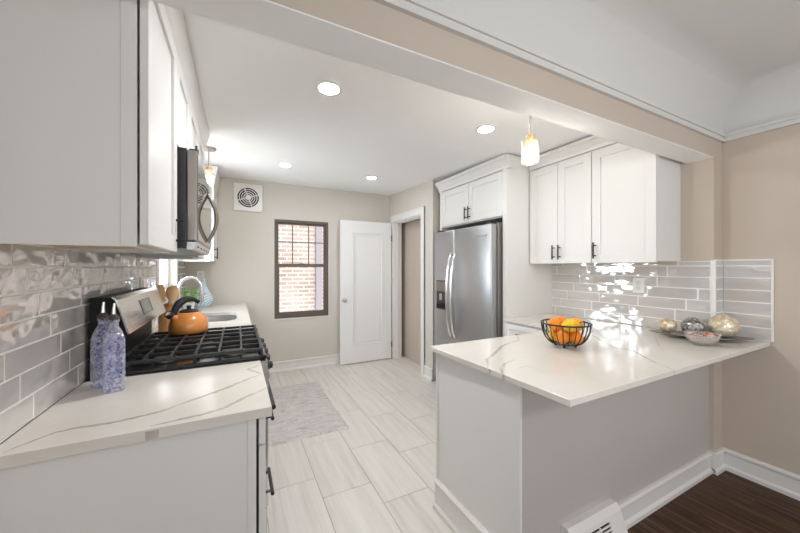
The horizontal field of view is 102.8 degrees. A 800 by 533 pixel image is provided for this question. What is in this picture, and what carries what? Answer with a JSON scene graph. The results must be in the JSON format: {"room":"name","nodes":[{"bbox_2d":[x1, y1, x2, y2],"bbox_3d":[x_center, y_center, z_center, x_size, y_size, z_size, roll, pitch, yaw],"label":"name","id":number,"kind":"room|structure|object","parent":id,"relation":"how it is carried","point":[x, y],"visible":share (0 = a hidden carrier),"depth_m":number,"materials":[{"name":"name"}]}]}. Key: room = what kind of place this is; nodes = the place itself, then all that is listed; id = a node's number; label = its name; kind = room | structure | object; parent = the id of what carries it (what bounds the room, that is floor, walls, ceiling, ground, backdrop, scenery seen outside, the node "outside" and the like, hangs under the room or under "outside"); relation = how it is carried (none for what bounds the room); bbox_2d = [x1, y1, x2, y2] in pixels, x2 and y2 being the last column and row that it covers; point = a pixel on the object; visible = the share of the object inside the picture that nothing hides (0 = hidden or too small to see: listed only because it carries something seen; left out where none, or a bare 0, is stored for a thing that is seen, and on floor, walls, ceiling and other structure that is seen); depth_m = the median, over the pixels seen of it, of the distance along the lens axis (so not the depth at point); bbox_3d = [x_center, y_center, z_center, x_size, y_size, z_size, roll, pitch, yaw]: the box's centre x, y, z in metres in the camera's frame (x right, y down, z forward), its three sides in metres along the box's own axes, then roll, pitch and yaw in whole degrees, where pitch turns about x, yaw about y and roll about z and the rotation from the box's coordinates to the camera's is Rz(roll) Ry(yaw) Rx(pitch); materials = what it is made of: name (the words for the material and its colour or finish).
{"room":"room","nodes":[
{"label":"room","id":0,"kind":"room"},
{"bbox_2d":[0,244,184,444],"bbox_3d":[-0.893,0.060,0.417,0.148,2.600,7.554,0,0,-27],"label":"wall","id":1,"kind":"structure","parent":0,"point":[46,293],"depth_m":1.01,"materials":[{"name":"grey tile"}]},
{"bbox_2d":[0,0,186,252],"bbox_3d":[-0.927,-0.467,1.025,0.357,0.822,0.476,0,0,-27],"label":"upper cabinet","id":2,"kind":"object","parent":1,"relation":"attached to","point":[88,88],"visible":1,"depth_m":0.82,"materials":[{"name":"paint"}]},
{"bbox_2d":[140,276,143,287],"bbox_3d":[-1.604,0.115,1.988,0.008,0.115,0.072,0,0,-27],"label":"wall outlet","id":3,"kind":"object","parent":1,"relation":"attached to","point":[141,277],"visible":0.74,"depth_m":1.98,"materials":[{"name":"white plastic"}]},
{"bbox_2d":[160,259,168,287],"bbox_3d":[-2.082,-0.233,2.721,0.060,0.855,0.770,0,0,-27],"label":"window","id":4,"kind":"structure","parent":1,"relation":"in","point":[164,263],"depth_m":3.03,"materials":[{"name":"glass"}]},
{"bbox_2d":[156,259,177,298],"bbox_3d":[-1.999,-0.233,2.764,0.028,0.995,0.910,0,0,-27],"label":"trim","id":5,"kind":"structure","parent":1,"relation":"attached to","point":[157,260],"depth_m":2.42,"materials":[{"name":"paint"}]},
{"bbox_2d":[134,129,204,259],"bbox_3d":[-1.496,-0.467,2.141,0.357,0.822,0.426,0,0,-27],"label":"upper cabinet","id":6,"kind":"object","parent":1,"relation":"attached to","point":[200,144],"visible":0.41,"depth_m":2.07,"materials":[{"name":"paint"}]},
{"bbox_2d":[164,5,209,149],"bbox_3d":[-1.210,-0.950,1.575,0.354,0.141,1.715,0,0,-27],"label":"trim","id":7,"kind":"structure","parent":1,"relation":"attached to","point":[175,16],"depth_m":1.47,"materials":[{"name":"paint"}]},
{"bbox_2d":[177,53,198,154],"bbox_3d":[-1.217,-0.690,1.594,0.357,0.376,0.798,0,0,-27],"label":"upper cabinet","id":8,"kind":"object","parent":1,"relation":"attached to","point":[187,127],"visible":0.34,"depth_m":1.54,"materials":[{"name":"paint"}]},
{"bbox_2d":[131,147,218,254],"bbox_3d":[-1.182,-0.287,1.620,0.444,0.426,0.760,0,0,-27],"label":"microwave","id":9,"kind":"object","parent":8,"relation":"attached to","point":[194,200],"visible":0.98,"depth_m":1.35,"materials":[{"name":"silver metal"}]},
{"bbox_2d":[178,182,217,261],"bbox_3d":[-2.192,-0.469,3.507,0.357,0.819,0.560,0,0,-27],"label":"upper cabinet","id":10,"kind":"object","parent":1,"relation":"attached to","point":[212,256],"visible":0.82,"depth_m":3.38,"materials":[{"name":"paint"}]},
{"bbox_2d":[205,165,220,192],"bbox_3d":[-2.191,-0.968,3.510,0.362,0.175,0.575,0,0,-27],"label":"pendant light","id":11,"kind":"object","parent":1,"relation":"attached to","point":[216,179],"depth_m":3.35,"materials":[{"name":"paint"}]},
{"bbox_2d":[150,0,713,163],"bbox_3d":[0.527,-1.022,1.369,3.262,0.637,0.138,0,0,-27],"label":"beam","id":12,"kind":"structure","parent":1,"relation":"attached to","point":[369,33],"depth_m":1.14,"materials":[{"name":"beige paint"}]},
{"bbox_2d":[185,177,389,361],"bbox_3d":[-1.163,0.060,4.440,3.040,2.600,0.140,0,0,-27],"label":"wall","id":13,"kind":"structure","parent":0,"point":[243,271],"depth_m":4.12,"materials":[{"name":"beige paint"}]},
{"bbox_2d":[197,271,203,279],"bbox_3d":[-2.345,0.100,3.753,0.072,0.115,0.008,0,0,-27],"label":"wall outlet","id":14,"kind":"object","parent":13,"relation":"attached to","point":[200,274],"visible":0.84,"depth_m":3.75,"materials":[{"name":"white plastic"}]},
{"bbox_2d":[233,182,262,212],"bbox_3d":[-1.887,-0.865,3.973,0.330,0.344,0.033,0,0,-27],"label":"exhaust fan","id":15,"kind":"object","parent":13,"relation":"attached to","point":[246,197],"visible":1,"depth_m":3.96,"materials":[{"name":"white plastic"}]},
{"bbox_2d":[238,188,258,206],"bbox_3d":[-1.883,-0.865,3.965,0.233,0.233,0.011,0,0,-27],"label":"grille","id":16,"kind":"object","parent":15,"relation":"attached to","point":[247,197],"depth_m":3.96,"materials":[{"name":"white plastic"}]},
{"bbox_2d":[274,219,327,318],"bbox_3d":[-1.331,0.022,4.330,0.703,1.295,0.073,0,0,-27],"label":"window","id":17,"kind":"structure","parent":13,"relation":"in","point":[277,315],"depth_m":4.30,"materials":[{"name":"brown metal"}]},
{"bbox_2d":[273,222,329,319],"bbox_3d":[-1.309,0.030,4.287,0.727,1.311,0.024,0,0,-27],"label":"trim","id":18,"kind":"structure","parent":13,"relation":"attached to","point":[328,315],"depth_m":4.44,"materials":[{"name":"paint"}]},
{"bbox_2d":[269,354,339,373],"bbox_3d":[-1.029,1.292,4.415,1.976,0.135,0.026,0,0,-27],"label":"baseboard","id":19,"kind":"structure","parent":13,"relation":"attached to","point":[304,363],"depth_m":4.29,"materials":[{"name":"paint"}]},
{"bbox_2d":[340,220,391,364],"bbox_3d":[-0.461,0.346,4.562,0.785,2.003,0.107,0,0,-27],"label":"door","id":20,"kind":"structure","parent":13,"relation":"in","point":[365,247],"depth_m":4.57,"materials":[{"name":"paint"}]},
{"bbox_2d":[267,355,452,532],"bbox_3d":[-0.241,1.420,2.876,3.262,0.120,3.484,0,0,-27],"label":"floor","id":21,"kind":"structure","parent":0,"point":[377,474],"depth_m":2.25,"materials":[{"name":"beige tile"}]},
{"bbox_2d":[0,410,274,532],"bbox_3d":[-0.818,0.919,1.142,0.656,0.880,0.550,0,0,-27],"label":"base cabinet","id":22,"kind":"object","parent":21,"relation":"on","point":[211,480],"visible":0.55,"depth_m":0.90,"materials":[{"name":"paint"}]},
{"bbox_2d":[0,361,271,469],"bbox_3d":[-0.820,0.462,1.133,0.630,0.032,0.568,0,0,-27],"label":"countertop","id":23,"kind":"structure","parent":22,"relation":"on","point":[153,406],"depth_m":0.99,"materials":[{"name":"white stone"}]},
{"bbox_2d":[90,302,114,388],"bbox_3d":[-1.110,0.288,1.194,0.061,0.315,0.061,0,0,28],"label":"oil bottle","id":24,"kind":"object","parent":23,"relation":"on","point":[103,315],"visible":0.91,"depth_m":1.19,"materials":[{"name":"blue glass"}]},
{"bbox_2d":[102,303,124,393],"bbox_3d":[-1.036,0.288,1.156,0.061,0.315,0.061,0,0,43],"label":"oil bottle","id":25,"kind":"object","parent":23,"relation":"on","point":[113,317],"visible":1,"depth_m":1.15,"materials":[{"name":"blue glass"}]},
{"bbox_2d":[90,287,275,532],"bbox_3d":[-1.083,0.725,1.748,0.687,1.210,0.762,0,0,-27],"label":"gas range","id":26,"kind":"object","parent":21,"relation":"on","point":[136,308],"visible":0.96,"depth_m":1.51,"materials":[{"name":"black"}]},
{"bbox_2d":[165,296,208,334],"bbox_3d":[-1.288,0.284,1.942,0.213,0.217,0.206,0,0,-27],"label":"tea kettle","id":27,"kind":"object","parent":26,"relation":"on","point":[189,320],"visible":1,"depth_m":1.88,"materials":[{"name":"orange metal"}]},
{"bbox_2d":[118,329,265,377],"bbox_3d":[-1.066,0.440,1.756,0.555,0.031,0.762,0,0,-27],"label":"cooktop","id":28,"kind":"object","parent":26,"relation":"in","point":[216,360],"depth_m":1.50,"materials":[{"name":"black metal"}]},
{"bbox_2d":[268,381,348,446],"bbox_3d":[-1.015,1.348,3.086,0.707,0.020,1.245,0,0,-27],"label":"shag rug","id":29,"kind":"object","parent":21,"relation":"on","point":[303,410],"visible":0.79,"depth_m":2.89,"materials":[{"name":"grey fabric"}]},
{"bbox_2d":[433,478,488,532],"bbox_3d":[0.336,1.278,1.536,0.026,0.165,0.608,0,0,-27],"label":"baseboard","id":30,"kind":"structure","parent":21,"relation":"on","point":[446,505],"depth_m":1.65,"materials":[{"name":"paint"}]},
{"bbox_2d":[435,222,502,375],"bbox_3d":[0.865,0.474,3.380,0.770,1.772,0.918,0,0,-27],"label":"refrigerator","id":31,"kind":"object","parent":21,"relation":"on","point":[469,260],"visible":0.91,"depth_m":3.10,"materials":[{"name":"grey metal"}]},
{"bbox_2d":[435,154,551,336],"bbox_3d":[0.954,0.189,3.398,0.657,2.340,1.100,0,0,-27],"label":"tall cabinet","id":32,"kind":"object","parent":21,"relation":"on","point":[497,189],"visible":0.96,"depth_m":2.94,"materials":[{"name":"paint"}]},
{"bbox_2d":[505,321,549,335],"bbox_3d":[1.315,0.915,2.683,0.663,0.887,0.588,0,0,-27],"label":"base cabinet","id":33,"kind":"object","parent":21,"relation":"on","point":[511,328],"visible":0.12,"depth_m":2.67,"materials":[{"name":"paint"}]},
{"bbox_2d":[436,353,708,532],"bbox_3d":[1.106,0.915,1.932,1.718,0.888,0.603,0,0,-27],"label":"base cabinet","id":34,"kind":"object","parent":21,"relation":"on","point":[518,459],"visible":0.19,"depth_m":1.52,"materials":[{"name":"paint"}]},
{"bbox_2d":[430,313,769,406],"bbox_3d":[1.063,0.458,2.103,1.867,0.024,1.393,0,0,-27],"label":"countertop","id":35,"kind":"structure","parent":34,"relation":"on","point":[615,357],"depth_m":1.58,"materials":[{"name":"white stone"}]},
{"bbox_2d":[540,319,591,347],"bbox_3d":[0.931,0.377,1.796,0.261,0.136,0.261,0,0,-27],"label":"fruit basket","id":36,"kind":"object","parent":35,"relation":"on","point":[543,320],"visible":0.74,"depth_m":1.73,"materials":[{"name":"black metal"}]},
{"bbox_2d":[549,330,559,340],"bbox_3d":[0.894,0.389,1.837,0.076,0.069,0.073,0,0,-1],"label":"lemon","id":37,"kind":"object","parent":36,"relation":"in","point":[552,331],"visible":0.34,"depth_m":1.82,"materials":[{"name":"yellow food"}]},
{"bbox_2d":[548,317,561,330],"bbox_3d":[0.876,0.322,1.799,0.076,0.076,0.077,0,0,20],"label":"orange","id":38,"kind":"object","parent":36,"relation":"in","point":[556,321],"visible":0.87,"depth_m":1.77,"materials":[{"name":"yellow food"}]},
{"bbox_2d":[556,316,565,328],"bbox_3d":[0.934,0.323,1.852,0.077,0.076,0.077,0,0,-24],"label":"orange","id":39,"kind":"object","parent":36,"relation":"in","point":[561,318],"visible":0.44,"depth_m":1.83,"materials":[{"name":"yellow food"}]},
{"bbox_2d":[554,331,568,343],"bbox_3d":[0.891,0.386,1.760,0.073,0.074,0.073,0,0,30],"label":"orange","id":40,"kind":"object","parent":36,"relation":"in","point":[559,333],"visible":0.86,"depth_m":1.74,"materials":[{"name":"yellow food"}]},
{"bbox_2d":[561,319,579,331],"bbox_3d":[0.928,0.317,1.739,0.080,0.073,0.076,0,0,44],"label":"lemon","id":41,"kind":"object","parent":36,"relation":"in","point":[568,322],"visible":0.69,"depth_m":1.72,"materials":[{"name":"yellow food"}]},
{"bbox_2d":[568,331,582,343],"bbox_3d":[0.967,0.385,1.756,0.072,0.073,0.073,0,0,30],"label":"orange","id":42,"kind":"object","parent":36,"relation":"in","point":[572,334],"visible":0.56,"depth_m":1.73,"materials":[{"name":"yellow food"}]},
{"bbox_2d":[571,318,583,330],"bbox_3d":[0.986,0.322,1.793,0.077,0.077,0.076,0,0,-31],"label":"orange","id":43,"kind":"object","parent":36,"relation":"in","point":[578,320],"visible":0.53,"depth_m":1.77,"materials":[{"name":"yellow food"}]},
{"bbox_2d":[683,331,721,345],"bbox_3d":[1.739,0.411,1.840,0.164,0.068,0.164,0,0,-27],"label":"glass bowl","id":44,"kind":"object","parent":35,"relation":"on","point":[704,338],"visible":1,"depth_m":1.81,"materials":[{"name":"clear glass"}]},
{"bbox_2d":[649,330,755,339],"bbox_3d":[1.874,0.432,2.001,0.501,0.027,0.200,0,0,29],"label":"serving tray","id":45,"kind":"object","parent":35,"relation":"on","point":[675,333],"visible":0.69,"depth_m":2.00,"materials":[{"name":"grey metal"}]},
{"bbox_2d":[658,318,676,332],"bbox_3d":[1.758,0.382,2.098,0.096,0.094,0.096,0,0,-27],"label":"ball","id":46,"kind":"object","parent":45,"relation":"on","point":[668,325],"visible":1,"depth_m":2.07,"materials":[{"name":"gold metal"}]},
{"bbox_2d":[680,317,704,332],"bbox_3d":[1.872,0.378,2.043,0.118,0.114,0.118,0,0,-27],"label":"ball","id":47,"kind":"object","parent":45,"relation":"on","point":[691,324],"visible":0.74,"depth_m":2.01,"materials":[{"name":"silver metal"}]},
{"bbox_2d":[708,314,739,337],"bbox_3d":[1.991,0.361,1.966,0.142,0.140,0.142,0,0,-27],"label":"ball","id":48,"kind":"object","parent":45,"relation":"on","point":[727,326],"visible":0.96,"depth_m":1.93,"materials":[{"name":"gold metal"}]},
{"bbox_3d":[-1.744,0.919,2.952,0.649,0.880,1.976,0,0,-27],"label":"base cabinet","id":49,"kind":"object","parent":21,"relation":"on","visible":0},
{"bbox_2d":[152,303,251,338],"bbox_3d":[-1.746,0.462,2.950,0.630,0.032,1.979,0,0,-27],"label":"countertop","id":50,"kind":"structure","parent":49,"relation":"on","point":[240,310],"depth_m":3.15,"materials":[{"name":"white stone"}]},
{"bbox_2d":[158,303,173,334],"bbox_3d":[-1.564,0.346,2.149,0.100,0.198,0.100,0,0,-27],"label":"utensil crock","id":51,"kind":"object","parent":50,"relation":"on","point":[163,322],"visible":0.28,"depth_m":2.10,"materials":[{"name":"brown wood"}]},
{"bbox_2d":[157,284,165,301],"bbox_3d":[-1.590,0.272,2.126,0.013,0.316,0.052,0,0,41],"label":"wooden spatula","id":52,"kind":"object","parent":51,"relation":"in","point":[160,287],"visible":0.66,"depth_m":2.13,"materials":[{"name":"brown wood"}]},
{"bbox_2d":[166,286,178,303],"bbox_3d":[-1.537,0.277,2.164,0.017,0.307,0.072,0,0,42],"label":"wooden spoon","id":53,"kind":"object","parent":51,"relation":"in","point":[172,293],"visible":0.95,"depth_m":2.16,"materials":[{"name":"brown wood"}]},
{"bbox_2d":[177,276,203,311],"bbox_3d":[-1.837,0.261,2.797,0.212,0.369,0.108,0,0,-27],"label":"kitchen faucet","id":54,"kind":"object","parent":50,"relation":"on","point":[181,282],"visible":0.73,"depth_m":2.79,"materials":[{"name":"silver metal"}]},
{"bbox_2d":[181,288,206,308],"bbox_3d":[-2.141,0.322,3.240,0.312,0.247,0.341,0,0,-27],"label":"potted plant","id":55,"kind":"object","parent":50,"relation":"on","point":[191,303],"visible":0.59,"depth_m":3.23,"materials":[{"name":"green plant"}]},
{"bbox_2d":[193,279,212,306],"bbox_3d":[-2.223,0.289,3.603,0.196,0.312,0.147,0,0,-27],"label":"vase","id":56,"kind":"object","parent":50,"relation":"on","point":[208,299],"visible":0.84,"depth_m":3.58,"materials":[{"name":"blue glass"}]},
{"bbox_2d":[206,315,236,321],"bbox_3d":[-1.659,0.570,2.881,0.354,0.184,0.624,0,0,-27],"label":"sink","id":57,"kind":"object","parent":50,"relation":"in","point":[222,317],"visible":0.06,"depth_m":3.16,"materials":[{"name":"silver metal"}]},
{"bbox_2d":[183,11,591,195],"bbox_3d":[-0.223,-1.129,2.952,3.362,0.263,3.365,0,0,-27],"label":"ceiling","id":58,"kind":"structure","parent":0,"point":[263,107],"depth_m":2.22,"materials":[{"name":"paint"}]},
{"bbox_2d":[205,146,216,184],"bbox_3d":[-1.669,-0.883,2.786,0.120,0.317,0.120,0,0,-27],"label":"pendant lamp","id":59,"kind":"object","parent":58,"relation":"hanging from","point":[208,149],"visible":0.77,"depth_m":2.77,"materials":[{"name":"white glass"}]},
{"bbox_2d":[206,167,211,174],"bbox_3d":[-1.669,-0.842,2.786,0.048,0.064,0.048,0,0,-27],"label":"socket","id":60,"kind":"object","parent":59,"relation":"attached to","point":[208,169],"depth_m":2.77,"materials":[{"name":"gold metal"}]},
{"bbox_2d":[277,163,292,167],"bbox_3d":[-1.181,-1.048,3.281,0.152,0.007,0.152,0,0,-27],"label":"recessed light","id":61,"kind":"object","parent":58,"relation":"in","point":[285,165],"visible":1,"depth_m":3.29,"materials":[{"name":"white plastic"}]},
{"bbox_2d":[315,80,342,95],"bbox_3d":[-0.396,-0.994,1.779,0.152,0.007,0.152,0,0,-27],"label":"recessed light","id":62,"kind":"object","parent":58,"relation":"in","point":[324,87],"visible":1,"depth_m":1.77,"materials":[{"name":"white plastic"}]},
{"bbox_2d":[365,176,377,179],"bbox_3d":[-0.337,-1.049,3.756,0.152,0.007,0.152,0,0,-27],"label":"recessed light","id":63,"kind":"object","parent":58,"relation":"in","point":[366,177],"visible":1,"depth_m":3.74,"materials":[{"name":"white plastic"}]},
{"bbox_2d":[475,124,496,133],"bbox_3d":[0.619,-0.994,2.302,0.152,0.007,0.152,0,0,-27],"label":"recessed light","id":64,"kind":"object","parent":58,"relation":"in","point":[487,128],"visible":1,"depth_m":2.30,"materials":[{"name":"white plastic"}]},
{"bbox_2d":[521,116,539,163],"bbox_3d":[0.733,-0.793,1.799,0.120,0.407,0.120,0,0,-27],"label":"pendant lamp","id":65,"kind":"object","parent":58,"relation":"hanging from","point":[530,139],"visible":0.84,"depth_m":1.78,"materials":[{"name":"white glass"}]},
{"bbox_2d":[526,134,534,146],"bbox_3d":[0.733,-0.712,1.799,0.048,0.064,0.048,0,0,-27],"label":"socket","id":66,"kind":"object","parent":65,"relation":"attached to","point":[530,139],"depth_m":1.78,"materials":[{"name":"gold metal"}]},
{"bbox_2d":[390,206,424,375],"bbox_3d":[0.134,0.300,4.414,0.146,2.120,0.975,0,0,-27],"label":"door frame","id":67,"kind":"structure","parent":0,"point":[396,225],"depth_m":4.75,"materials":[{"name":"paint"}]},
{"bbox_2d":[402,219,420,364],"bbox_3d":[0.305,0.060,4.501,0.090,2.600,1.084,0,0,-27],"label":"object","id":68,"kind":"structure","parent":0,"point":[411,230],"depth_m":4.67,"materials":[{"name":"beige paint"}]},
{"bbox_2d":[390,180,439,380],"bbox_3d":[0.460,0.060,4.513,0.766,2.600,1.204,0,0,-27],"label":"wall","id":69,"kind":"structure","parent":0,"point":[427,194],"depth_m":3.89,"materials":[{"name":"beige paint"}]},
{"bbox_2d":[423,365,432,381],"bbox_3d":[0.341,1.285,3.875,0.026,0.150,0.175,0,0,-27],"label":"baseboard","id":70,"kind":"structure","parent":69,"relation":"attached to","point":[428,372],"depth_m":3.86,"materials":[{"name":"paint"}]},
{"bbox_2d":[425,0,799,133],"bbox_3d":[1.501,-1.062,-0.407,3.385,0.395,3.911,0,0,-27],"label":"ceiling","id":71,"kind":"structure","parent":0,"point":[726,66],"depth_m":1.50,"materials":[{"name":"paint"}]},
{"bbox_2d":[552,140,773,451],"bbox_3d":[1.648,0.060,3.024,0.261,2.600,2.527,0,0,-27],"label":"wall","id":72,"kind":"structure","parent":0,"point":[692,286],"depth_m":2.19,"materials":[{"name":"grey tile"}]},
{"bbox_2d":[530,152,591,263],"bbox_3d":[1.451,-0.455,2.752,0.357,0.846,0.578,0,0,-27],"label":"upper cabinet","id":73,"kind":"object","parent":72,"relation":"attached to","point":[561,192],"visible":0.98,"depth_m":2.65,"materials":[{"name":"paint"}]},
{"bbox_2d":[527,135,616,170],"bbox_3d":[1.542,-0.930,2.565,0.366,0.101,1.005,0,0,-27],"label":"trim","id":74,"kind":"structure","parent":72,"relation":"attached to","point":[592,143],"depth_m":2.57,"materials":[{"name":"paint"}]},
{"bbox_2d":[373,0,799,142],"bbox_3d":[1.501,-0.842,-0.407,3.385,0.048,3.911,0,0,-27],"label":"trim","id":75,"kind":"structure","parent":72,"relation":"attached to","point":[423,10],"depth_m":1.33,"materials":[{"name":"paint"}]},
{"bbox_2d":[592,143,680,262],"bbox_3d":[1.679,-0.455,2.306,0.357,0.846,0.419,0,0,-27],"label":"upper cabinet","id":76,"kind":"object","parent":72,"relation":"attached to","point":[636,193],"visible":0.85,"depth_m":2.19,"materials":[{"name":"paint"}]},
{"bbox_2d":[633,278,644,292],"bbox_3d":[1.807,0.138,2.420,0.008,0.115,0.078,0,0,-27],"label":"wall outlet","id":77,"kind":"object","parent":72,"relation":"attached to","point":[638,283],"visible":1,"depth_m":2.41,"materials":[{"name":"white plastic"}]},
{"bbox_2d":[708,448,725,475],"bbox_3d":[2.047,1.248,2.064,0.128,0.133,0.049,0,0,-27],"label":"baseboard","id":78,"kind":"structure","parent":72,"relation":"attached to","point":[717,465],"depth_m":2.04,"materials":[{"name":"paint"}]},
{"bbox_2d":[617,451,711,529],"bbox_3d":[1.249,1.252,1.671,1.700,0.127,0.026,0,0,-27],"label":"baseboard","id":79,"kind":"structure","parent":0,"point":[646,501],"depth_m":1.78,"materials":[{"name":"paint"}]},
{"bbox_2d":[627,471,799,532],"bbox_3d":[1.497,1.347,-0.399,3.384,0.065,3.929,0,0,-27],"label":"floor","id":80,"kind":"structure","parent":0,"point":[727,502],"depth_m":1.72,"materials":[{"name":"brown wood"}]},
{"bbox_2d":[561,498,627,532],"bbox_3d":[0.897,1.226,1.450,0.365,0.177,0.099,0,0,-27],"label":"floor vent","id":81,"kind":"object","parent":80,"relation":"in","point":[605,517],"visible":1,"depth_m":1.47,"materials":[{"name":"metal"}]},
{"bbox_2d":[722,123,799,474],"bbox_3d":[3.062,0.060,0.388,0.135,2.600,3.911,0,0,-27],"label":"wall","id":82,"kind":"structure","parent":0,"point":[761,171],"depth_m":1.94,"materials":[{"name":"beige paint"}]},
{"bbox_2d":[722,447,799,500],"bbox_3d":[2.998,1.248,0.354,0.026,0.133,3.909,0,0,-27],"label":"baseboard","id":83,"kind":"structure","parent":82,"relation":"attached to","point":[787,483],"depth_m":1.93,"materials":[{"name":"paint"}]},
{"label":"outside","id":84,"kind":"structure","parent":0,"visible":0},
{"bbox_2d":[278,224,322,311],"bbox_3d":[-1.599,-0.190,6.441,6.000,4.100,0.270,0,0,-27],"label":"wall","id":85,"kind":"structure","parent":84,"point":[300,288],"depth_m":6.20,"materials":[{"name":"brick"}]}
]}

